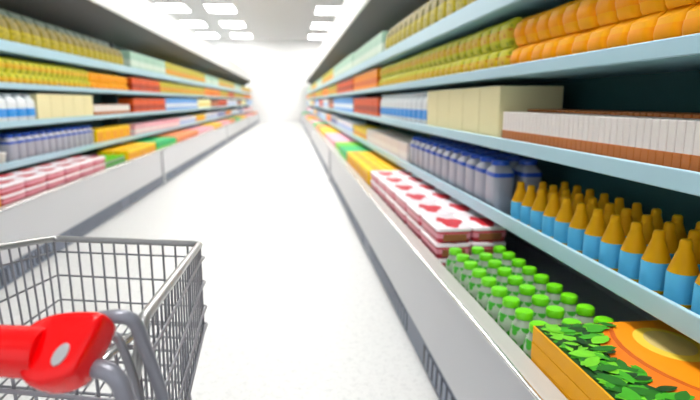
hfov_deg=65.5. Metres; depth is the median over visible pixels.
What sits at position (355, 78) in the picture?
carton
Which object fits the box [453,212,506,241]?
box
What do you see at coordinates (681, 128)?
packet
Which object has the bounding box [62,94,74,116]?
carton
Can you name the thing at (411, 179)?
print
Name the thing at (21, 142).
drink bottle
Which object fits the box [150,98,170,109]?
carton
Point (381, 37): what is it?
carton
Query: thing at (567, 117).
packet
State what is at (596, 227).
bottle
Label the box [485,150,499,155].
drink bottle
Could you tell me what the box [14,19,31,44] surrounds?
packet
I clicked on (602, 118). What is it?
packet
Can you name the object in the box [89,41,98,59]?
packet
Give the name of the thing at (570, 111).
packet
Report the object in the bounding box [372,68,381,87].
carton
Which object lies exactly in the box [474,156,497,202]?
drink bottle
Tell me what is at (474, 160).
drink bottle
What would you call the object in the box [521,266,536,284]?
juice bottle
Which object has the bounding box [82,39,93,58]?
packet
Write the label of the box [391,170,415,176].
box
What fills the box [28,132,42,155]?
drink bottle
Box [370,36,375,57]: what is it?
carton
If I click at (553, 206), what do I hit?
bottle
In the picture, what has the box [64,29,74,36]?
packet
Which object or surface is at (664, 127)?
packet
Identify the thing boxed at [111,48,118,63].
packet
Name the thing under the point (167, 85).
carton
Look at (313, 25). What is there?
diffuser
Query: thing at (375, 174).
box
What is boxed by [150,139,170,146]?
carton
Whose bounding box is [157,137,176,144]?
carton
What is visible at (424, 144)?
drink bottle
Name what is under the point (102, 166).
box
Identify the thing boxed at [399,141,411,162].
carton
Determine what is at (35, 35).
packet
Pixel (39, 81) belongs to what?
snack packet
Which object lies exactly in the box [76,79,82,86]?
snack packet
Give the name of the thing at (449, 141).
drink bottle
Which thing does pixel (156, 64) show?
carton
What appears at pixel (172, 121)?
carton
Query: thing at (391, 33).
packet
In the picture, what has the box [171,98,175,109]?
carton
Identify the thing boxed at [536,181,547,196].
bottle
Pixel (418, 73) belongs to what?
snack packet
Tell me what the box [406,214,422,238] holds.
box
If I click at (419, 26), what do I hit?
packet
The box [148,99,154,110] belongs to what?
carton
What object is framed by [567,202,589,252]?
bottle
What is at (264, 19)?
ceiling
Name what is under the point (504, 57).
snack packet
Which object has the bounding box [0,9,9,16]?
packet
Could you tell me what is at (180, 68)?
carton
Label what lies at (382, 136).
carton
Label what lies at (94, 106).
packet
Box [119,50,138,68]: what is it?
carton
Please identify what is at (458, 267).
juice bottle
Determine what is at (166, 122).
carton
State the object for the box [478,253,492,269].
juice bottle
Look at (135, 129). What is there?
carton
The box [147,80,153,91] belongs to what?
carton
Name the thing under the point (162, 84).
carton
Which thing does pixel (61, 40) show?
packet
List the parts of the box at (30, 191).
lid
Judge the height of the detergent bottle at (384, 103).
0.285 m
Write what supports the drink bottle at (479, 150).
on the shelving unit at (662, 75)
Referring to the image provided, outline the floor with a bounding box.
[0,122,439,399]
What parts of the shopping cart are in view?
panel, hinge rod, panel, panel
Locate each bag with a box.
[87,71,92,80]
[95,72,102,81]
[510,44,527,64]
[514,15,533,45]
[519,41,540,62]
[525,11,545,43]
[531,39,550,60]
[537,6,558,40]
[542,35,565,58]
[548,1,572,37]
[556,31,582,56]
[562,0,581,33]
[572,27,597,53]
[577,0,599,30]
[587,22,618,51]
[595,0,619,25]
[607,17,639,47]
[615,0,641,21]
[627,11,666,44]
[639,0,667,15]
[653,4,696,39]
[665,0,696,9]
[682,3,699,35]
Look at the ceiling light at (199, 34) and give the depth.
32.37 m
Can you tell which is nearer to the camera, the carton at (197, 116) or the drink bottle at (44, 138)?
the drink bottle at (44, 138)
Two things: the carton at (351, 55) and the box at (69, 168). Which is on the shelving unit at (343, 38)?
the carton at (351, 55)
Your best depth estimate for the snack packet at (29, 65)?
5.34 m
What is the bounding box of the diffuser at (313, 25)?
[312,24,331,27]
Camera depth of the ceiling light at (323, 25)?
28.46 m
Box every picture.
[442,249,464,256]
[443,234,466,240]
[479,233,501,239]
[484,249,492,253]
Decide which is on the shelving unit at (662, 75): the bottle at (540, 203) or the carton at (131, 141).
the bottle at (540, 203)
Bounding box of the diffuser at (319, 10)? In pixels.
[316,7,340,13]
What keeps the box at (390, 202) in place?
on the box
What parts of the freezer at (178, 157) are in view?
rail, panel, kick plate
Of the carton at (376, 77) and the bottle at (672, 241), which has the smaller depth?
the bottle at (672, 241)
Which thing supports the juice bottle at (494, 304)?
in the base at (463, 352)
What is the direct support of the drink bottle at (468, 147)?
on the shelving unit at (662, 75)
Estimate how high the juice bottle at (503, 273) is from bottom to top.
0.187 m
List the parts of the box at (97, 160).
lid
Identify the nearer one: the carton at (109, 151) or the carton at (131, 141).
the carton at (109, 151)
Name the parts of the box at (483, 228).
lid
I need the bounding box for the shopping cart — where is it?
[0,236,207,399]
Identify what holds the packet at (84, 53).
on the shelving unit at (90, 18)
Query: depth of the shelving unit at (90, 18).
6.69 m
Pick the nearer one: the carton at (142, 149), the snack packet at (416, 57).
the snack packet at (416, 57)
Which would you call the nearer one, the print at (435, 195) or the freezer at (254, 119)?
the print at (435, 195)
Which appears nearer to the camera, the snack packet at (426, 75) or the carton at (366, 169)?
the snack packet at (426, 75)
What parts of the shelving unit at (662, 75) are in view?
shelf, shelf, panel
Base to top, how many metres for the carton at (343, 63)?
0.340 m
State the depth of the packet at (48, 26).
6.26 m
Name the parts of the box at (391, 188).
lid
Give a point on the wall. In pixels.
(278, 86)
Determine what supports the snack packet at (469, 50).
on the snack packet at (467, 63)
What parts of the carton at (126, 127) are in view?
print panel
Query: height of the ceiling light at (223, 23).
0.060 m
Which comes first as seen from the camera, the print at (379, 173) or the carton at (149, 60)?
the print at (379, 173)
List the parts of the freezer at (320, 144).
kick plate, panel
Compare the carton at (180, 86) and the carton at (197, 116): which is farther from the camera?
the carton at (197, 116)
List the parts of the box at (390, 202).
lid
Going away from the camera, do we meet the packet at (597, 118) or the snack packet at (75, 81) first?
the packet at (597, 118)
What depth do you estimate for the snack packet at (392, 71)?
5.61 m
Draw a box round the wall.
[203,39,322,121]
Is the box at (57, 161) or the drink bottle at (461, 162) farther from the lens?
the box at (57, 161)
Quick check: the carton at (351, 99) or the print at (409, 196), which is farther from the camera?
the carton at (351, 99)
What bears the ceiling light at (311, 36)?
attached to the ceiling
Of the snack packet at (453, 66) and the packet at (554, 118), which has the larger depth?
the snack packet at (453, 66)
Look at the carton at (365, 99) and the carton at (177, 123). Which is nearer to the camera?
the carton at (365, 99)
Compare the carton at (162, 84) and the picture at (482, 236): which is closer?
the picture at (482, 236)
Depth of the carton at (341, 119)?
11.27 m
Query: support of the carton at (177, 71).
on the shelving unit at (149, 31)
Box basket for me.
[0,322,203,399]
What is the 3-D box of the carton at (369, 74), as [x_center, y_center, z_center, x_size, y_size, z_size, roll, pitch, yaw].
[0.405,-1.564,7.160,0.300,0.260,0.405,-1,10,-6]
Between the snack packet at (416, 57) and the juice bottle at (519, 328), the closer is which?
the juice bottle at (519, 328)
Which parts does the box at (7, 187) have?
lid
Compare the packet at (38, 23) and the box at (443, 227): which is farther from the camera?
the packet at (38, 23)
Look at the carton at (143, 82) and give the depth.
9.42 m
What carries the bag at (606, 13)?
on the bag at (598, 38)
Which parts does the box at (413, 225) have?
lid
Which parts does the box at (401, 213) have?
lid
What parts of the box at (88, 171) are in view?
lid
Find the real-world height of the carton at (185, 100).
0.280 m
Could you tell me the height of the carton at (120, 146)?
0.226 m
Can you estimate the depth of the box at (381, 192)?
4.49 m
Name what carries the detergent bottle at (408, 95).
on the shelving unit at (662, 75)
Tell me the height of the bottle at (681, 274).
0.193 m
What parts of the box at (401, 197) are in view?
lid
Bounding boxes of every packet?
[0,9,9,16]
[0,15,9,40]
[0,57,4,71]
[0,72,8,81]
[1,57,12,72]
[2,15,20,42]
[5,72,15,82]
[6,11,23,21]
[9,58,19,72]
[13,73,23,82]
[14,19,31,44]
[15,59,26,73]
[20,15,34,24]
[21,74,29,83]
[23,60,32,74]
[25,22,40,47]
[26,74,35,83]
[29,61,38,74]
[32,19,45,27]
[33,75,42,84]
[35,25,50,49]
[35,62,44,75]
[40,76,47,84]
[42,63,50,76]
[44,23,56,30]
[44,28,58,50]
[45,76,53,85]
[48,64,56,76]
[51,77,58,85]
[53,31,66,52]
[54,26,65,33]
[54,65,61,77]
[56,77,63,85]
[58,65,66,77]
[61,33,73,54]
[62,78,68,86]
[63,66,71,78]
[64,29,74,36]
[66,78,73,86]
[69,35,80,55]
[69,67,75,78]
[71,79,78,86]
[73,32,82,38]
[73,68,79,79]
[76,37,87,56]
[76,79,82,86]
[77,68,84,79]
[81,35,90,41]
[81,69,88,80]
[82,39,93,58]
[84,80,90,87]
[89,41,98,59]
[93,105,96,114]
[95,43,104,60]
[100,45,109,61]
[105,46,114,62]
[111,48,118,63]
[115,49,123,64]
[385,27,392,49]
[386,64,390,76]
[388,63,393,76]
[389,24,396,47]
[391,62,396,75]
[392,21,401,45]
[396,17,406,42]
[398,59,404,73]
[401,14,410,40]
[401,58,406,72]
[402,72,408,82]
[404,57,410,72]
[406,10,416,38]
[406,71,411,81]
[407,55,414,71]
[409,70,415,81]
[411,6,422,35]
[411,54,417,70]
[412,69,419,80]
[414,53,420,69]
[416,1,428,32]
[416,68,423,79]
[417,51,425,68]
[420,67,427,79]
[422,50,429,67]
[423,0,433,28]
[424,66,432,78]
[426,48,434,66]
[429,65,437,77]
[430,0,438,24]
[430,46,438,65]
[434,64,442,76]
[435,44,444,64]
[438,0,446,20]
[439,62,448,76]
[440,42,450,63]
[444,61,453,75]
[446,0,455,16]
[446,39,457,61]
[450,59,459,74]
[452,37,463,60]
[455,57,467,73]
[456,0,466,10]
[459,34,471,58]
[463,55,475,71]
[466,32,477,56]
[470,53,483,70]
[472,28,486,54]
[478,51,492,69]
[481,25,495,52]
[487,48,502,67]
[490,21,506,50]
[498,44,518,66]
[499,17,522,48]
[502,109,529,137]
[504,109,532,138]
[507,109,536,138]
[510,109,539,139]
[513,109,577,139]
[516,110,545,140]
[519,110,549,140]
[522,110,552,141]
[525,110,556,141]
[528,110,560,142]
[532,110,564,143]
[535,110,568,143]
[539,110,593,144]
[542,110,613,144]
[546,111,581,145]
[550,111,585,146]
[554,111,590,147]
[558,111,595,147]
[562,111,600,148]
[567,111,648,149]
[571,112,610,150]
[576,112,616,151]
[581,112,621,151]
[586,112,628,152]
[591,112,643,153]
[597,112,685,154]
[602,113,646,155]
[608,113,653,156]
[614,113,661,157]
[620,113,699,158]
[627,114,675,160]
[633,114,683,161]
[640,114,692,162]
[648,114,699,163]
[656,119,680,165]
[663,119,699,166]
[672,120,688,168]
[681,120,699,169]
[690,121,699,171]
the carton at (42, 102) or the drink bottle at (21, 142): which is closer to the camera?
the drink bottle at (21, 142)
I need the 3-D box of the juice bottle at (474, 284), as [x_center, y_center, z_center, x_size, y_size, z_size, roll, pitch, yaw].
[0.540,0.384,2.290,0.090,0.187,0.090,-10,14,-43]
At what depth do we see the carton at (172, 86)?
11.72 m
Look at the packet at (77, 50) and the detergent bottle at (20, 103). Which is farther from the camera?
the packet at (77, 50)
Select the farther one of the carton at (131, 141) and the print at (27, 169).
the carton at (131, 141)
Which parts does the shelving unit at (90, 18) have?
panel, shelf, shelf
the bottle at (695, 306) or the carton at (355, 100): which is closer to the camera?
the bottle at (695, 306)
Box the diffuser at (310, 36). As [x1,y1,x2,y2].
[309,35,325,37]
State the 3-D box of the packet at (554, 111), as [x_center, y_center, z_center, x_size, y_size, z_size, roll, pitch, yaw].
[0.927,-0.308,2.407,0.302,0.177,0.032,-1,10,-6]
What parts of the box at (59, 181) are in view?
lid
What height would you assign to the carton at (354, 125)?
0.190 m
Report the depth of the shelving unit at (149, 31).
11.00 m
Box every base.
[0,149,165,289]
[328,148,658,399]
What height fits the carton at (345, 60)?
0.340 m
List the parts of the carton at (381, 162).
print panel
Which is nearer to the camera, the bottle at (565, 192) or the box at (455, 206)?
the bottle at (565, 192)
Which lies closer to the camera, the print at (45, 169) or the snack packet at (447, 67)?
the snack packet at (447, 67)
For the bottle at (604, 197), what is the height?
0.193 m
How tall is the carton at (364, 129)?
0.190 m
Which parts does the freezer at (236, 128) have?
kick plate, panel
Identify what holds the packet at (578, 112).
on the shelving unit at (662, 75)
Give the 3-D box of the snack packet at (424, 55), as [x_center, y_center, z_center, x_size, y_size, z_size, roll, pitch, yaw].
[0.629,-1.110,4.287,0.105,0.135,0.132,-1,10,-6]
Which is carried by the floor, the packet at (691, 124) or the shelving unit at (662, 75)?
the shelving unit at (662, 75)
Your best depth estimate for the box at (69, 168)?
5.47 m
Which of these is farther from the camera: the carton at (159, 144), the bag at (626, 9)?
the carton at (159, 144)
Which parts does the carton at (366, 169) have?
print panel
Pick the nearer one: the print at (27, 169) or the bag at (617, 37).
the bag at (617, 37)
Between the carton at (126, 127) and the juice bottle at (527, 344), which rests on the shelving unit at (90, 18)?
the carton at (126, 127)
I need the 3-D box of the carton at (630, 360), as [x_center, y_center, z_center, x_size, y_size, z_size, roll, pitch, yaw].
[0.881,0.473,1.282,0.560,0.058,0.840,-1,10,-6]
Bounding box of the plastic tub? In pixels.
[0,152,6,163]
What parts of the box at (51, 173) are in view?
lid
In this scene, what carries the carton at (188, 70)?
on the shelving unit at (149, 31)
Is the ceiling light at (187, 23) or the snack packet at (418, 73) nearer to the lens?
the snack packet at (418, 73)
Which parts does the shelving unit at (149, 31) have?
panel, shelf, shelf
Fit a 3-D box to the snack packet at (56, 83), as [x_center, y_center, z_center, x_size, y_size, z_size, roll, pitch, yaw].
[-3.243,-1.278,5.931,0.105,0.135,0.132,-1,10,-6]
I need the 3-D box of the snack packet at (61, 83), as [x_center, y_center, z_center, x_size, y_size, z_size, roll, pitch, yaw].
[-3.258,-1.302,6.066,0.105,0.135,0.132,-1,10,-6]
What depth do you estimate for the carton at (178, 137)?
10.70 m
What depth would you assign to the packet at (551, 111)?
2.42 m
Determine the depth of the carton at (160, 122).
10.66 m
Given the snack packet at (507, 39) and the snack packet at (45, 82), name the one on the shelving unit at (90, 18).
the snack packet at (45, 82)
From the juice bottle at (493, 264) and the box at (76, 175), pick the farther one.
the box at (76, 175)
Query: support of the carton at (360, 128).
on the shelving unit at (662, 75)
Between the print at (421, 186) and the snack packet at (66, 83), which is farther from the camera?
the snack packet at (66, 83)
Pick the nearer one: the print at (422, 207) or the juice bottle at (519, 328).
the juice bottle at (519, 328)
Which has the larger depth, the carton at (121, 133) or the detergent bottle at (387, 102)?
the carton at (121, 133)
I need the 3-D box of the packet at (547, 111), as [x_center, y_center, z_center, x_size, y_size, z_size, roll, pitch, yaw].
[0.920,-0.321,2.473,0.302,0.177,0.032,-1,10,-6]
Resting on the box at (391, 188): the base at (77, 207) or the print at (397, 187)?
the print at (397, 187)
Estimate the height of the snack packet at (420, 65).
0.135 m
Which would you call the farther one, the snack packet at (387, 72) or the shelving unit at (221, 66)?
the shelving unit at (221, 66)
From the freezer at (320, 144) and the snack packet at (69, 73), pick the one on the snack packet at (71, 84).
the snack packet at (69, 73)
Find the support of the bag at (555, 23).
on the bag at (549, 51)
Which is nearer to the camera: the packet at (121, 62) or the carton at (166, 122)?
the packet at (121, 62)
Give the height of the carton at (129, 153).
0.226 m
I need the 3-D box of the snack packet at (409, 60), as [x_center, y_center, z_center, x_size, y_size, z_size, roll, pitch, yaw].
[0.568,-1.208,4.827,0.105,0.135,0.132,-1,10,-6]
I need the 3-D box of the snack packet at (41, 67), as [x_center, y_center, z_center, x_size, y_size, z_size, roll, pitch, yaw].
[-3.226,-1.353,5.629,0.105,0.135,0.132,-1,10,-6]
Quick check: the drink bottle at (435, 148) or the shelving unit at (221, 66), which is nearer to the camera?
the drink bottle at (435, 148)
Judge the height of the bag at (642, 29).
0.125 m
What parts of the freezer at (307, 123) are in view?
panel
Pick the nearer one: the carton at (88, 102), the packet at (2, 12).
the packet at (2, 12)
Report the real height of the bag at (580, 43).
0.125 m
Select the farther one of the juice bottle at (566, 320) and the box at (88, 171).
the box at (88, 171)
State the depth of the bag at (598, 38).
1.82 m
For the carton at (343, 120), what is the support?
on the shelving unit at (343, 38)
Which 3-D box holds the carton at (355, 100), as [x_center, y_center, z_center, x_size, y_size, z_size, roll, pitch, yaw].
[0.231,-1.514,8.830,0.300,0.260,0.425,-1,10,-6]
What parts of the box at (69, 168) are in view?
lid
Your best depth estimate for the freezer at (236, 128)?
21.45 m
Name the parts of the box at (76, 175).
lid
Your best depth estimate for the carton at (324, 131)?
12.01 m
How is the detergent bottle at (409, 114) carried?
on the shelving unit at (662, 75)
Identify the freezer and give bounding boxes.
[122,125,227,181]
[225,117,248,141]
[248,113,259,127]
[301,113,304,128]
[304,117,311,138]
[310,125,333,176]
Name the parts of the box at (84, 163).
lid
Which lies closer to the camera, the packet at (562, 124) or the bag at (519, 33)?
the packet at (562, 124)
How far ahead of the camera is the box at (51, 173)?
5.08 m
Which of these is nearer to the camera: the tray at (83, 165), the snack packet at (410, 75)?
the snack packet at (410, 75)
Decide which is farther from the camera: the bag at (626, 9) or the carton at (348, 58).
the carton at (348, 58)
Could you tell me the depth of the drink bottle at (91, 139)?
6.89 m
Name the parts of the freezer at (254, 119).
panel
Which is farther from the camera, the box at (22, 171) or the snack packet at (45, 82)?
the snack packet at (45, 82)
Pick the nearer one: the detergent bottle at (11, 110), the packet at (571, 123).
the packet at (571, 123)
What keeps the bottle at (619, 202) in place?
on the shelving unit at (662, 75)
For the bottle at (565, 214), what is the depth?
2.18 m
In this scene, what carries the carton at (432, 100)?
on the shelving unit at (662, 75)
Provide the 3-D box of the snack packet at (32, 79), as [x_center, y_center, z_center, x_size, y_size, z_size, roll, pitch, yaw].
[-3.182,-1.180,5.391,0.105,0.135,0.132,-1,10,-6]
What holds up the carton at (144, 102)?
on the shelving unit at (149, 31)
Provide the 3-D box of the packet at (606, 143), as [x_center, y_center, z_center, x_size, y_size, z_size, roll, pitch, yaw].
[0.992,-0.200,1.808,0.302,0.177,0.032,-1,10,-6]
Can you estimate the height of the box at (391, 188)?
0.080 m
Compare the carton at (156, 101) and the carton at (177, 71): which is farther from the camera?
the carton at (177, 71)
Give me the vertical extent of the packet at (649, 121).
0.177 m
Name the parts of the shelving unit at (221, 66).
panel, shelf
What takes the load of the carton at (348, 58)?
on the shelving unit at (343, 38)
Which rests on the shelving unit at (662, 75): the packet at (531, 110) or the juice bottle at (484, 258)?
the packet at (531, 110)
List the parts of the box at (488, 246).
lid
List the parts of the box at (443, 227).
lid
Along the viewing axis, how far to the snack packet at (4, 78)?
4.84 m
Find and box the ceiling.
[148,0,344,40]
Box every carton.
[29,94,51,118]
[50,94,63,117]
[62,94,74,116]
[73,95,84,116]
[83,95,93,115]
[91,128,104,142]
[96,127,111,140]
[97,148,121,155]
[103,126,117,139]
[111,125,124,137]
[111,145,132,147]
[113,148,138,160]
[118,99,140,112]
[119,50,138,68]
[120,124,143,135]
[124,125,130,136]
[124,141,146,143]
[125,77,139,90]
[126,122,150,132]
[126,145,147,155]
[135,139,153,140]
[136,142,155,152]
[138,53,146,69]
[139,78,147,91]
[141,99,147,111]
[141,121,157,130]
[143,141,164,149]
[146,56,153,71]
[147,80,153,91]
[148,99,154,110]
[149,120,169,127]
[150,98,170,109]
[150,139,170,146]
[153,58,159,72]
[153,80,159,92]
[154,99,160,110]
[156,119,174,126]
[156,120,163,129]
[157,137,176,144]
[159,60,165,73]
[159,81,165,92]
[160,99,165,109]
[163,135,181,142]
[164,118,179,125]
[165,62,170,75]
[165,82,170,92]
[170,63,175,76]
[170,83,174,93]
[170,133,185,140]
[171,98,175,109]
[171,117,186,123]
[175,65,179,76]
[175,84,178,93]
[175,98,179,108]
[177,132,190,138]
[178,116,192,122]
[179,66,183,77]
[179,84,182,93]
[180,99,183,108]
[181,131,194,137]
[183,68,187,78]
[183,85,186,93]
[184,99,187,108]
[186,115,199,121]
[187,69,190,79]
[188,99,191,108]
[190,86,193,94]
[191,99,194,107]
[211,76,215,84]
[324,131,336,137]
[327,134,340,140]
[330,137,344,144]
[332,139,349,147]
[335,116,349,124]
[335,142,352,149]
[337,144,355,152]
[339,146,357,154]
[341,119,354,127]
[341,148,360,157]
[342,60,344,72]
[342,81,344,92]
[342,98,344,110]
[343,120,357,128]
[344,58,346,71]
[344,150,362,160]
[345,121,361,129]
[347,55,349,70]
[347,79,349,91]
[347,98,349,111]
[347,122,364,131]
[347,152,364,165]
[350,53,353,68]
[350,78,353,90]
[350,97,365,111]
[350,123,365,133]
[351,155,371,170]
[354,51,356,66]
[354,76,356,90]
[354,98,356,112]
[354,125,373,134]
[356,126,376,136]
[356,160,378,176]
[357,48,360,64]
[357,75,359,89]
[357,98,359,112]
[359,127,379,138]
[360,73,363,89]
[360,98,363,113]
[361,45,364,62]
[362,165,386,187]
[363,72,366,88]
[363,128,383,140]
[363,151,380,155]
[364,98,367,114]
[365,41,369,60]
[367,70,371,88]
[367,129,389,142]
[368,98,372,115]
[368,155,386,159]
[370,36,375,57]
[371,130,396,144]
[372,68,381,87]
[373,97,382,116]
[374,159,396,165]
[375,132,403,147]
[376,31,388,54]
[380,134,410,149]
[382,165,405,170]
[385,136,413,153]
[392,138,412,157]
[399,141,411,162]
[427,90,437,126]
[437,90,449,128]
[449,88,463,130]
[462,87,480,133]
[479,86,563,137]
[531,341,590,399]
[531,358,570,399]
[532,320,699,399]
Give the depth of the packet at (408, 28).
4.70 m
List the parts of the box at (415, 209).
lid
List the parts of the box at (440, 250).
lid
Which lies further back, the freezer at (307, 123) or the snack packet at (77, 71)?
the freezer at (307, 123)
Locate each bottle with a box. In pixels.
[0,93,17,120]
[0,97,6,121]
[0,134,18,161]
[10,94,26,120]
[11,133,26,159]
[20,94,35,119]
[20,132,34,157]
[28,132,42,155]
[34,131,49,153]
[42,130,55,152]
[49,129,61,151]
[56,128,67,149]
[63,128,73,148]
[67,127,78,147]
[74,126,84,146]
[80,126,88,144]
[83,125,93,144]
[380,95,385,116]
[383,95,388,117]
[386,95,391,117]
[389,94,394,118]
[392,94,398,119]
[396,94,401,119]
[399,94,405,120]
[403,93,411,121]
[407,93,415,121]
[410,136,422,165]
[412,93,420,122]
[414,138,427,167]
[417,92,426,123]
[419,139,433,170]
[422,92,427,124]
[424,140,438,172]
[429,142,445,176]
[435,144,451,179]
[442,146,459,183]
[445,247,461,273]
[446,140,457,144]
[449,148,467,187]
[452,142,464,146]
[452,254,469,281]
[456,150,476,191]
[459,260,477,289]
[460,144,472,147]
[465,153,486,196]
[467,146,480,150]
[467,268,486,299]
[469,246,483,262]
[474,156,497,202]
[476,148,489,152]
[476,276,496,310]
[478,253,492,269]
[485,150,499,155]
[485,159,514,213]
[486,259,501,277]
[486,286,507,322]
[492,245,505,260]
[495,152,510,158]
[496,267,511,286]
[497,296,519,335]
[501,251,515,267]
[506,155,523,169]
[506,275,522,296]
[509,307,533,350]
[510,181,525,220]
[511,258,525,275]
[513,158,542,195]
[517,284,535,307]
[520,185,536,225]
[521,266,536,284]
[523,320,546,358]
[529,294,548,320]
[530,189,547,231]
[532,274,548,294]
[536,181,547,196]
[542,193,560,237]
[542,305,564,324]
[544,283,562,305]
[547,185,559,201]
[553,197,573,245]
[558,181,570,197]
[558,292,577,317]
[559,189,570,205]
[562,318,581,323]
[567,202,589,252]
[570,185,580,202]
[572,193,583,212]
[573,303,594,323]
[582,208,606,261]
[583,189,594,205]
[587,197,597,219]
[593,316,613,322]
[597,193,609,210]
[599,214,624,271]
[603,203,615,226]
[614,197,624,214]
[618,221,646,282]
[620,208,632,237]
[631,202,642,221]
[638,229,670,294]
[641,214,653,245]
[651,208,663,229]
[663,221,678,259]
[663,238,699,308]
[671,214,686,240]
[687,229,699,271]
[691,273,699,314]
[695,221,699,229]
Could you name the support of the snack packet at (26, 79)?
on the shelving unit at (90, 18)
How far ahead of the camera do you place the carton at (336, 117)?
12.40 m
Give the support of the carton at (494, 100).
on the shelving unit at (662, 75)
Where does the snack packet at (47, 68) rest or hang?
on the snack packet at (50, 81)
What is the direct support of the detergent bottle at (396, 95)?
on the shelving unit at (662, 75)
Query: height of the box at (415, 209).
0.080 m
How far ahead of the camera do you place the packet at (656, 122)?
1.55 m
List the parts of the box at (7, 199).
lid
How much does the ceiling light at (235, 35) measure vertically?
0.060 m
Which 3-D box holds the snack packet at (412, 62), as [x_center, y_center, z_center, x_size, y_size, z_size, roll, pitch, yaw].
[0.586,-1.184,4.692,0.105,0.135,0.132,-1,10,-6]
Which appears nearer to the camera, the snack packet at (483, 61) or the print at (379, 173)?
the snack packet at (483, 61)
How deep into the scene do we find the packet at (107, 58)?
7.54 m
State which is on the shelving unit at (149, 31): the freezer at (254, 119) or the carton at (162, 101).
the carton at (162, 101)
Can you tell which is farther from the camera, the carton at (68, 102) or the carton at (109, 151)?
the carton at (109, 151)
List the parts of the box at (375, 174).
lid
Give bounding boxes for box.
[0,174,21,179]
[0,180,24,195]
[0,190,25,205]
[5,168,42,173]
[5,173,45,187]
[23,183,45,197]
[27,168,63,180]
[28,164,58,168]
[44,177,64,189]
[45,160,73,163]
[48,163,79,174]
[61,156,87,159]
[63,171,79,183]
[64,159,93,169]
[78,156,104,165]
[79,167,93,177]
[93,163,105,172]
[371,170,396,184]
[371,179,378,193]
[377,186,386,201]
[378,176,406,191]
[385,194,395,211]
[386,183,417,200]
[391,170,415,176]
[394,203,407,223]
[395,191,431,211]
[400,176,425,182]
[406,201,448,224]
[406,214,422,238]
[409,182,440,191]
[420,228,470,257]
[421,191,455,201]
[421,213,471,242]
[422,242,446,266]
[435,200,476,213]
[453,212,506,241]
[469,239,505,254]
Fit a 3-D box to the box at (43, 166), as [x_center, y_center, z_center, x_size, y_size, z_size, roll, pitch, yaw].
[-3.074,-0.306,5.471,0.185,0.080,0.376,-1,10,-6]
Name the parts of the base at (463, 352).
joint post, kick plate, panel, rail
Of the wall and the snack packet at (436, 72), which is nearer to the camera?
the snack packet at (436, 72)
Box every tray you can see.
[24,176,45,187]
[45,170,63,180]
[63,165,79,174]
[79,162,92,169]
[93,158,104,165]
[386,187,395,200]
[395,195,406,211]
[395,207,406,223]
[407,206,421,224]
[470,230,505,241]
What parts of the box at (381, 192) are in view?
lid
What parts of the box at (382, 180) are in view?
lid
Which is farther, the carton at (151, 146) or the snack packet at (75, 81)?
the carton at (151, 146)
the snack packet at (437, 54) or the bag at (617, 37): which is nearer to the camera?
the bag at (617, 37)
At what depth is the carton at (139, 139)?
9.60 m
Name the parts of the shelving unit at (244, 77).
panel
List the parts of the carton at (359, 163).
print panel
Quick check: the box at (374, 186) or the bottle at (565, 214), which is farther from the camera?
the box at (374, 186)
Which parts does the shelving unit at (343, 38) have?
shelf, shelf, panel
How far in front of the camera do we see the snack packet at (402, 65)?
5.08 m
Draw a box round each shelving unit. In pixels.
[0,0,136,173]
[97,0,213,148]
[196,45,239,122]
[228,65,252,115]
[306,65,317,112]
[311,48,330,118]
[320,0,373,136]
[350,0,699,343]
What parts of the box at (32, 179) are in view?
lid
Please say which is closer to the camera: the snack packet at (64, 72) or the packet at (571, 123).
the packet at (571, 123)
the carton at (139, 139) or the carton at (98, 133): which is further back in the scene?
the carton at (139, 139)
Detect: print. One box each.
[0,180,13,183]
[16,168,34,171]
[17,173,35,176]
[37,168,55,170]
[378,172,392,175]
[386,178,402,181]
[395,185,412,189]
[399,171,412,174]
[406,193,425,199]
[408,177,422,181]
[419,184,435,189]
[419,204,441,211]
[433,193,450,198]
[436,217,462,227]
[449,203,470,211]
[469,216,494,226]
[599,320,699,399]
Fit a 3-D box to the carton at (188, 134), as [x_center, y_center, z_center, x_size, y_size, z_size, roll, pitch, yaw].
[-3.584,-1.328,11.650,0.260,0.220,0.492,-1,10,-6]
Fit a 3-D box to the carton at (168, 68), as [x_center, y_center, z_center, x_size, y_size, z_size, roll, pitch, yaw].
[-3.938,-2.692,11.351,0.300,0.340,0.465,-1,10,-6]
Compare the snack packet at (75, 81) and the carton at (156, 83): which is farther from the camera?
the carton at (156, 83)
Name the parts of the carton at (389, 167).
print panel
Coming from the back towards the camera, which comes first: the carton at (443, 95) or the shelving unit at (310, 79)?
the shelving unit at (310, 79)
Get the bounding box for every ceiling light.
[153,3,191,11]
[177,20,207,26]
[194,32,219,37]
[203,4,237,12]
[218,21,246,26]
[229,33,252,37]
[308,34,326,38]
[311,22,332,28]
[314,6,341,14]
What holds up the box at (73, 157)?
on the box
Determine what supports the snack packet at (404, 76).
on the shelving unit at (662, 75)
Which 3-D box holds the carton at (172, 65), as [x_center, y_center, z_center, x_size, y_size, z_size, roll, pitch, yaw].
[-3.989,-2.776,11.814,0.300,0.340,0.465,-1,10,-6]
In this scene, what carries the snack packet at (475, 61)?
on the shelving unit at (662, 75)
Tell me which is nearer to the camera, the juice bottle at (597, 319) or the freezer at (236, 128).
the juice bottle at (597, 319)
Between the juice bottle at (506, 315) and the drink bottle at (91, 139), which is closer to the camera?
the juice bottle at (506, 315)
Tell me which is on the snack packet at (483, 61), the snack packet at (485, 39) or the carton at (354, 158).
the snack packet at (485, 39)
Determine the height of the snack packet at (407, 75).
0.135 m
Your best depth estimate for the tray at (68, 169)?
5.45 m
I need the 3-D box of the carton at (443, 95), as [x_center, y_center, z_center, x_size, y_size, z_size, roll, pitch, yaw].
[0.794,-0.604,3.719,0.331,0.291,0.288,-1,10,-6]

